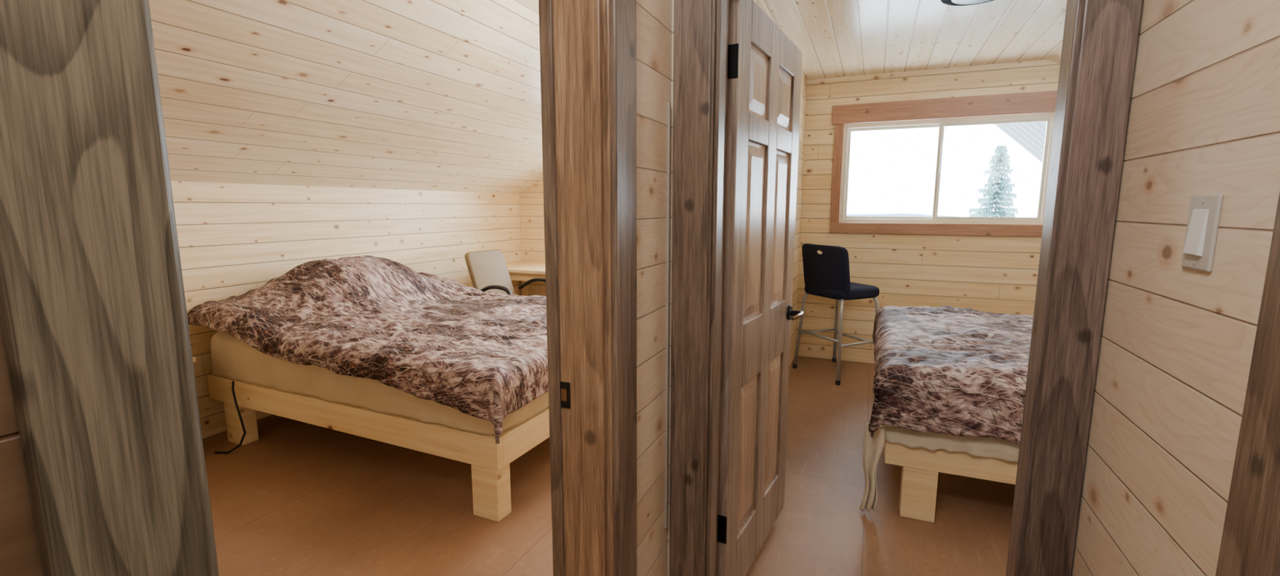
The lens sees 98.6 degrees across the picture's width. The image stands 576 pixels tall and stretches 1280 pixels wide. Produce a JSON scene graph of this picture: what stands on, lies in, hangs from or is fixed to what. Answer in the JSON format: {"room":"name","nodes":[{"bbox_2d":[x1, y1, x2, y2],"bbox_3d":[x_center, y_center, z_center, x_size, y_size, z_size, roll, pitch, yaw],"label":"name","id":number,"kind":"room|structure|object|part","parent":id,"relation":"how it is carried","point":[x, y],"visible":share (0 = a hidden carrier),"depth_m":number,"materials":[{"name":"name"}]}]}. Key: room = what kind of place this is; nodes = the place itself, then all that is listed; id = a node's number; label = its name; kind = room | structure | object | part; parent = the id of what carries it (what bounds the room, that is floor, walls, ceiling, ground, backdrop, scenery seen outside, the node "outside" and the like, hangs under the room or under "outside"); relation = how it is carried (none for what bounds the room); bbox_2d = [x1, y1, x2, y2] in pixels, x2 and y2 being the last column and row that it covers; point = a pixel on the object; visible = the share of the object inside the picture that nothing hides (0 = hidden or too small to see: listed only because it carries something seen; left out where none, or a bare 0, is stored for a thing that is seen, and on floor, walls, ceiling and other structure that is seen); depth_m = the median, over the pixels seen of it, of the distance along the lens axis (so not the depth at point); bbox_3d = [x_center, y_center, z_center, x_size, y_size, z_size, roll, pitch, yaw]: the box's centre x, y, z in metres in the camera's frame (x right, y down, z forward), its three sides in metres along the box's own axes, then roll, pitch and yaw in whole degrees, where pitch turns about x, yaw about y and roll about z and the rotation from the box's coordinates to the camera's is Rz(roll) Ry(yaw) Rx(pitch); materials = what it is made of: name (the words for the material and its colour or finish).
{"room":"hallway","nodes":[
{"label":"hallway","id":0,"kind":"room"},
{"bbox_2d":[0,0,671,575],"bbox_3d":[-0.521,0.104,0.266,0.120,2.417,3.050,4,9,23],"label":"wall","id":1,"kind":"structure","parent":0,"point":[654,17],"depth_m":1.37,"materials":[{"name":"brown wood"}]},
{"bbox_2d":[0,0,219,575],"bbox_3d":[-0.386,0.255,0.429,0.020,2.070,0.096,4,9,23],"label":"trim","id":2,"kind":"structure","parent":1,"relation":"attached to","point":[93,320],"depth_m":0.38,"materials":[{"name":"brown wood"}]},
{"bbox_2d":[538,0,564,575],"bbox_3d":[-0.176,0.128,1.288,0.032,2.070,0.106,4,9,23],"label":"trim","id":3,"kind":"structure","parent":1,"relation":"attached to","point":[545,6],"depth_m":1.22,"materials":[{"name":"brown wood"}]},
{"bbox_2d":[560,382,570,408],"bbox_3d":[-0.177,0.243,1.252,0.040,0.060,0.003,4,9,23],"label":"strike plate","id":4,"kind":"object","parent":1,"relation":"attached to","point":[565,389],"visible":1,"depth_m":1.25,"materials":[{"name":"black metal"}]},
{"bbox_2d":[552,0,613,575],"bbox_3d":[-0.123,0.187,1.233,0.142,1.970,0.020,4,9,23],"label":"trim","id":5,"kind":"structure","parent":1,"relation":"attached to","point":[563,11],"depth_m":1.19,"materials":[{"name":"brown wood"}]},
{"bbox_2d":[574,0,607,575],"bbox_3d":[-0.103,0.196,1.207,0.056,1.960,0.014,4,9,23],"label":"trim","id":6,"kind":"structure","parent":1,"relation":"attached to","point":[588,13],"depth_m":1.17,"materials":[{"name":"brown wood"}]},
{"bbox_2d":[609,0,636,575],"bbox_3d":[-0.036,0.135,1.244,0.020,2.070,0.109,4,9,23],"label":"trim","id":7,"kind":"structure","parent":1,"relation":"attached to","point":[623,13],"depth_m":1.20,"materials":[{"name":"brown wood"}]},
{"bbox_2d":[664,102,671,528],"bbox_3d":[0.076,0.108,1.526,0.006,1.200,0.010,4,9,23],"label":"trim","id":8,"kind":"structure","parent":1,"relation":"attached to","point":[668,119],"depth_m":1.51,"materials":[{"name":"beige wood"}]},
{"bbox_2d":[148,0,542,193],"bbox_3d":[-1.811,-1.013,2.603,1.860,1.070,6.800,4,9,23],"label":"ceiling","id":9,"kind":"structure","parent":0,"point":[410,95],"depth_m":2.99,"materials":[{"name":"brown wood"}]},
{"bbox_2d":[170,181,522,439],"bbox_3d":[-2.621,0.151,3.122,0.100,1.490,6.800,4,9,23],"label":"wall","id":10,"kind":"structure","parent":0,"point":[233,239],"depth_m":3.73,"materials":[{"name":"brown wood"}]},
{"bbox_2d":[202,356,1015,575],"bbox_3d":[0.132,1.098,2.082,6.080,0.080,6.800,4,9,23],"label":"floor","id":11,"kind":"structure","parent":0,"point":[300,499],"depth_m":2.49,"materials":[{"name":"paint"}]},
{"bbox_2d":[207,374,549,522],"bbox_3d":[-1.235,0.660,3.466,2.110,0.382,1.530,4,9,25],"label":"bed","id":12,"kind":"object","parent":11,"relation":"on","point":[490,461],"visible":0.38,"depth_m":2.57,"materials":[{"name":"beige wood"}]},
{"bbox_2d":[214,381,246,453],"bbox_3d":[-2.258,0.713,3.025,0.180,0.401,0.066,-1,9,-9],"label":"power cord","id":13,"kind":"object","parent":12,"relation":"hanging from","point":[233,382],"visible":1,"depth_m":3.02,"materials":[{"name":"black plastic"}]},
{"bbox_3d":[-2.312,0.772,3.192,0.140,0.240,0.090,4,9,25],"label":"leg","id":14,"kind":"part","parent":12,"relation":"part of","materials":[{"name":"beige wood"}]},
{"bbox_3d":[-1.550,0.640,2.780,2.110,0.142,0.038,4,9,25],"label":"rail","id":15,"kind":"part","parent":12,"relation":"part of","materials":[{"name":"beige wood"}]},
{"bbox_2d":[210,331,548,435],"bbox_3d":[-1.235,0.343,3.420,2.117,0.255,1.540,4,9,25],"label":"mattress","id":16,"kind":"object","parent":12,"relation":"on","point":[233,359],"visible":0.19,"depth_m":2.72,"materials":[{"name":"beige fabric"}]},
{"bbox_2d":[186,255,548,444],"bbox_3d":[-1.199,0.139,3.362,2.210,0.604,1.717,4,9,25],"label":"comforter","id":17,"kind":"object","parent":16,"relation":"on","point":[471,351],"visible":0.84,"depth_m":2.90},
{"bbox_3d":[-0.655,0.885,2.428,0.140,0.240,0.090,4,9,25],"label":"leg","id":18,"kind":"part","parent":12,"relation":"part of","materials":[{"name":"beige wood"}]},
{"bbox_3d":[-0.296,0.605,3.016,0.038,0.142,1.454,4,9,25],"label":"rail","id":19,"kind":"part","parent":12,"relation":"part of","materials":[{"name":"beige wood"}]},
{"bbox_2d":[464,249,545,294],"bbox_3d":[-1.088,0.176,4.725,0.693,0.971,0.578,5,10,31],"label":"office chair","id":20,"kind":"object","parent":11,"relation":"on","point":[488,272],"visible":0.3,"depth_m":4.76,"materials":[{"name":"beige fabric"}]},
{"bbox_3d":[-1.300,-0.086,4.806,0.208,0.477,0.420,5,10,31],"label":"backrest","id":21,"kind":"part","parent":20,"relation":"part of","materials":[{"name":"beige plastic"}]},
{"bbox_3d":[-1.158,0.120,4.522,0.420,0.316,0.176,5,10,31],"label":"armrest","id":22,"kind":"part","parent":20,"relation":"part of","materials":[{"name":"black plastic"}]},
{"bbox_3d":[-0.958,0.071,4.850,0.420,0.316,0.176,5,10,31],"label":"armrest","id":23,"kind":"part","parent":20,"relation":"part of","materials":[{"name":"black plastic"}]},
{"bbox_2d":[506,260,545,296],"bbox_3d":[-0.673,0.176,5.428,1.690,0.765,0.775,4,9,23],"label":"desk","id":24,"kind":"object","parent":11,"relation":"on","point":[523,271],"visible":0.15,"depth_m":5.25,"materials":[{"name":"beige wood"}]},
{"bbox_3d":[-1.254,0.103,6.026,0.050,0.735,0.050,4,9,23],"label":"leg","id":25,"kind":"part","parent":24,"relation":"part of","materials":[{"name":"brown wood"}]},
{"bbox_2d":[792,243,879,385],"bbox_3d":[1.599,0.174,4.446,0.503,1.059,0.526,-4,9,-25],"label":"bar stool","id":26,"kind":"object","parent":11,"relation":"on","point":[826,274],"visible":0.99,"depth_m":4.26,"materials":[{"name":"metal"}]},
{"bbox_3d":[1.344,0.343,4.592,0.105,0.642,0.032,3,9,20],"label":"leg","id":27,"kind":"part","parent":26,"relation":"part of","materials":[{"name":"metal"}]},
{"bbox_3d":[1.432,-0.142,4.320,0.135,0.398,0.480,-4,9,-25],"label":"backrest","id":28,"kind":"part","parent":26,"relation":"part of","materials":[{"name":"black fabric"}]},
{"bbox_3d":[1.696,0.319,4.754,0.032,0.642,0.105,3,9,20],"label":"leg","id":29,"kind":"part","parent":26,"relation":"part of","materials":[{"name":"metal"}]},
{"bbox_3d":[1.527,0.400,4.204,0.032,0.642,0.105,3,9,20],"label":"leg","id":30,"kind":"part","parent":26,"relation":"part of","materials":[{"name":"metal"}]},
{"bbox_3d":[1.621,0.012,4.432,0.450,0.093,0.470,-4,9,-25],"label":"seat","id":31,"kind":"part","parent":26,"relation":"part of","materials":[{"name":"black fabric"}]},
{"bbox_3d":[1.879,0.376,4.366,0.105,0.642,0.032,3,9,20],"label":"leg","id":32,"kind":"part","parent":26,"relation":"part of","materials":[{"name":"metal"}]},
{"bbox_2d":[884,440,1017,523],"bbox_3d":[2.291,0.785,2.692,2.030,0.360,1.450,4,9,23],"label":"bed","id":33,"kind":"object","parent":11,"relation":"on","point":[921,467],"visible":0.26,"depth_m":2.36,"materials":[{"name":"beige wood"}]},
{"bbox_3d":[1.374,0.612,3.059,0.038,0.125,1.374,4,9,23],"label":"rail","id":34,"kind":"part","parent":33,"relation":"part of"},
{"bbox_3d":[1.224,0.888,2.422,0.135,0.235,0.090,4,9,23],"label":"leg","id":35,"kind":"part","parent":33,"relation":"part of","materials":[{"name":"beige wood"}]},
{"bbox_2d":[880,425,1019,462],"bbox_3d":[2.251,0.499,2.632,2.043,0.294,1.466,4,9,23],"label":"mattress","id":36,"kind":"object","parent":33,"relation":"on","point":[975,446],"visible":0.06,"depth_m":2.28,"materials":[{"name":"beige fabric"}]},
{"bbox_2d":[859,422,884,511],"bbox_3d":[1.013,0.796,2.417,0.049,0.402,0.088,-7,11,-41],"label":"sheet","id":37,"kind":"object","parent":36,"relation":"hanging from","point":[873,448],"visible":0.92,"depth_m":2.42,"materials":[{"name":"beige fabric"}]},
{"bbox_2d":[868,306,1033,444],"bbox_3d":[2.246,0.350,2.639,2.089,0.474,1.642,4,9,23],"label":"comforter","id":38,"kind":"object","parent":36,"relation":"on","point":[947,370],"visible":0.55,"depth_m":2.30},
{"bbox_3d":[2.015,0.764,2.031,2.030,0.125,0.038,4,9,23],"label":"rail","id":39,"kind":"part","parent":33,"relation":"part of","materials":[{"name":"beige wood"}]},
{"bbox_2d":[667,0,674,575],"bbox_3d":[1.403,-0.010,1.033,2.816,2.417,0.120,4,9,23],"label":"wall","id":40,"kind":"structure","parent":0,"point":[673,1],"depth_m":1.53,"materials":[{"name":"brown wood"}]},
{"bbox_2d":[669,0,712,575],"bbox_3d":[0.135,0.095,1.515,0.100,2.070,0.020,4,9,23],"label":"trim","id":41,"kind":"structure","parent":40,"relation":"attached to","point":[692,19],"depth_m":1.49,"materials":[{"name":"brown wood"}]},
{"bbox_2d":[702,0,728,575],"bbox_3d":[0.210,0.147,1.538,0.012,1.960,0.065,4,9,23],"label":"trim","id":42,"kind":"structure","parent":40,"relation":"attached to","point":[722,5],"depth_m":1.50,"materials":[{"name":"brown wood"}]},
{"bbox_2d":[715,0,804,575],"bbox_3d":[0.432,0.068,1.953,0.160,1.895,0.760,5,10,29],"label":"door","id":43,"kind":"structure","parent":40,"relation":"in","point":[764,65],"depth_m":1.83,"materials":[{"name":"brown wood"}]},
{"bbox_3d":[0.361,0.567,1.896,0.027,0.533,0.218,5,10,29],"label":"panel","id":44,"kind":"part","parent":43,"relation":"part of","materials":[{"name":"brown wood"}]},
{"bbox_3d":[0.361,-0.180,1.786,0.027,0.573,0.218,5,10,29],"label":"panel","id":45,"kind":"part","parent":43,"relation":"part of","materials":[{"name":"brown wood"}]},
{"bbox_3d":[0.361,-0.638,1.718,0.027,0.208,0.218,5,10,29],"label":"panel","id":46,"kind":"part","parent":43,"relation":"part of","materials":[{"name":"brown wood"}]},
{"bbox_3d":[0.511,0.527,2.165,0.027,0.533,0.218,5,10,29],"label":"panel","id":47,"kind":"part","parent":43,"relation":"part of","materials":[{"name":"brown wood"}]},
{"bbox_3d":[0.511,-0.220,2.054,0.027,0.573,0.218,5,10,29],"label":"panel","id":48,"kind":"part","parent":43,"relation":"part of","materials":[{"name":"brown wood"}]},
{"bbox_3d":[0.511,-0.677,1.987,0.027,0.208,0.218,5,10,29],"label":"panel","id":49,"kind":"part","parent":43,"relation":"part of","materials":[{"name":"brown wood"}]},
{"bbox_3d":[0.586,0.099,2.239,0.135,0.060,0.060,5,10,29],"label":"handle","id":50,"kind":"part","parent":43,"relation":"part of","materials":[{"name":"black metal"}]},
{"bbox_3d":[0.621,0.110,2.163,0.025,0.019,0.126,5,10,29],"label":"lever","id":51,"kind":"part","parent":43,"relation":"part of","materials":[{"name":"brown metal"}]},
{"bbox_2d":[1005,0,1083,575],"bbox_3d":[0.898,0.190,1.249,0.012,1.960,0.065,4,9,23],"label":"trim","id":52,"kind":"structure","parent":40,"relation":"attached to","point":[1074,7],"depth_m":1.21,"materials":[{"name":"brown wood"}]},
{"bbox_2d":[1019,0,1142,575],"bbox_3d":[0.926,0.144,1.183,0.092,2.070,0.020,4,9,23],"label":"trim","id":53,"kind":"structure","parent":40,"relation":"attached to","point":[1108,32],"depth_m":1.15,"materials":[{"name":"brown wood"}]},
{"bbox_2d":[753,0,806,366],"bbox_3d":[0.689,-0.341,3.277,0.100,2.417,3.500,4,9,23],"label":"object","id":54,"kind":"structure","parent":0,"point":[761,3],"depth_m":4.65,"materials":[{"name":"brown wood"}]},
{"bbox_2d":[519,59,1060,364],"bbox_3d":[1.429,-0.629,4.921,6.080,2.507,0.150,4,9,23],"label":"wall","id":55,"kind":"structure","parent":0,"point":[995,274],"depth_m":4.55,"materials":[{"name":"brown wood"}]},
{"bbox_2d":[830,124,844,222],"bbox_3d":[1.673,-0.969,4.672,0.073,0.827,0.022,4,9,23],"label":"trim","id":56,"kind":"structure","parent":55,"relation":"attached to","point":[839,128],"depth_m":4.66,"materials":[{"name":"brown wood"}]},
{"bbox_2d":[829,222,1043,236],"bbox_3d":[2.388,-0.474,4.439,1.625,0.091,0.022,4,9,23],"label":"trim","id":57,"kind":"structure","parent":55,"relation":"attached to","point":[961,229],"depth_m":4.42,"materials":[{"name":"brown wood"}]},
{"bbox_2d":[831,90,1057,124],"bbox_3d":[2.386,-1.405,4.298,1.675,0.153,0.030,4,9,23],"label":"trim","id":58,"kind":"structure","parent":55,"relation":"attached to","point":[1038,102],"depth_m":4.28,"materials":[{"name":"brown wood"}]},
{"bbox_2d":[839,112,1054,224],"bbox_3d":[2.419,-0.936,4.446,1.485,0.827,0.080,4,9,23],"label":"window","id":59,"kind":"structure","parent":55,"relation":"in","point":[1049,117],"depth_m":4.41,"materials":[{"name":"beige plastic"}]},
{"bbox_3d":[2.105,-0.958,4.593,0.720,0.757,0.024,4,9,23],"label":"sash","id":60,"kind":"part","parent":59,"relation":"part of","materials":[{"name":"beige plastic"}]},
{"bbox_3d":[2.727,-0.915,4.303,0.736,0.757,0.024,4,9,23],"label":"sash","id":61,"kind":"part","parent":59,"relation":"part of","materials":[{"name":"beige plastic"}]},
{"bbox_2d":[514,0,1066,79],"bbox_3d":[0.380,-1.357,1.613,2.900,0.080,6.800,4,9,23],"label":"ceiling","id":62,"kind":"structure","parent":0,"point":[836,38],"depth_m":3.40,"materials":[{"name":"brown wood"}]},
{"bbox_2d":[940,0,994,5],"bbox_3d":[1.656,-1.454,2.699,0.320,0.045,0.320,4,9,23],"label":"ceiling light","id":63,"kind":"object","parent":62,"relation":"attached to","point":[953,2],"visible":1,"depth_m":2.79,"materials":[{"name":"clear glass"}]},
{"bbox_3d":[1.656,-1.442,2.701,0.230,0.020,0.230,4,9,23],"label":"lamp shade","id":64,"kind":"part","parent":63,"relation":"part of","materials":[{"name":"white glass"}]},
{"bbox_2d":[1048,48,1062,63],"bbox_3d":[2.323,-0.895,0.849,1.320,0.792,6.800,4,9,23],"label":"ceiling","id":65,"kind":"structure","parent":0,"point":[1056,57],"depth_m":3.92,"materials":[{"name":"brown wood"}]},
{"bbox_2d":[1071,0,1279,575],"bbox_3d":[0.457,0.174,-0.209,0.117,2.417,2.930,4,9,23],"label":"wall","id":66,"kind":"structure","parent":0,"point":[1176,345],"depth_m":0.87,"materials":[{"name":"brown wood"}]},
{"bbox_2d":[1181,194,1222,272],"bbox_3d":[0.836,-0.083,0.824,0.013,0.112,0.078,4,9,23],"label":"light switch","id":67,"kind":"object","parent":66,"relation":"attached to","point":[1204,213],"visible":1,"depth_m":0.81,"materials":[{"name":"white plastic"}]},
{"bbox_2d":[1215,191,1279,575],"bbox_3d":[0.737,0.224,0.642,0.020,2.070,0.105,4,9,23],"label":"trim","id":68,"kind":"structure","parent":66,"relation":"attached to","point":[1250,545],"depth_m":0.65,"materials":[{"name":"brown wood"}]},
{"label":"outside","id":69,"kind":"structure","parent":0,"visible":0},
{"bbox_3d":[24.508,-4.391,57.799,120.000,0.100,114.400,4,9,23],"label":"ground","id":70,"kind":"structure","parent":69,"visible":0},
{"bbox_2d":[968,142,1018,217],"bbox_3d":[8.189,-0.583,12.850,2.517,5.500,2.531,0,8,1],"label":"spruce tree","id":71,"kind":"object","parent":70,"relation":"on","point":[1001,157],"visible":0.14,"depth_m":12.51,"materials":[{"name":"green plant"}]},
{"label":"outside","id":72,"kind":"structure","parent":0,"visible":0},
{"bbox_2d":[846,213,959,217],"bbox_3d":[47.415,-13.664,111.062,180.000,2.886,7.000,4,9,23],"label":"hill","id":73,"kind":"structure","parent":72,"point":[847,215],"depth_m":107.29,"materials":[{"name":"white snow"}]},
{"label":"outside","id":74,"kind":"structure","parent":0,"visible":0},
{"bbox_2d":[994,121,1046,163],"bbox_3d":[4.373,-0.911,4.985,3.900,3.593,2.260,4,9,23],"label":"roof edge","id":75,"kind":"structure","parent":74,"point":[1030,135],"depth_m":5.76,"materials":[{"name":"metal"}]}
]}

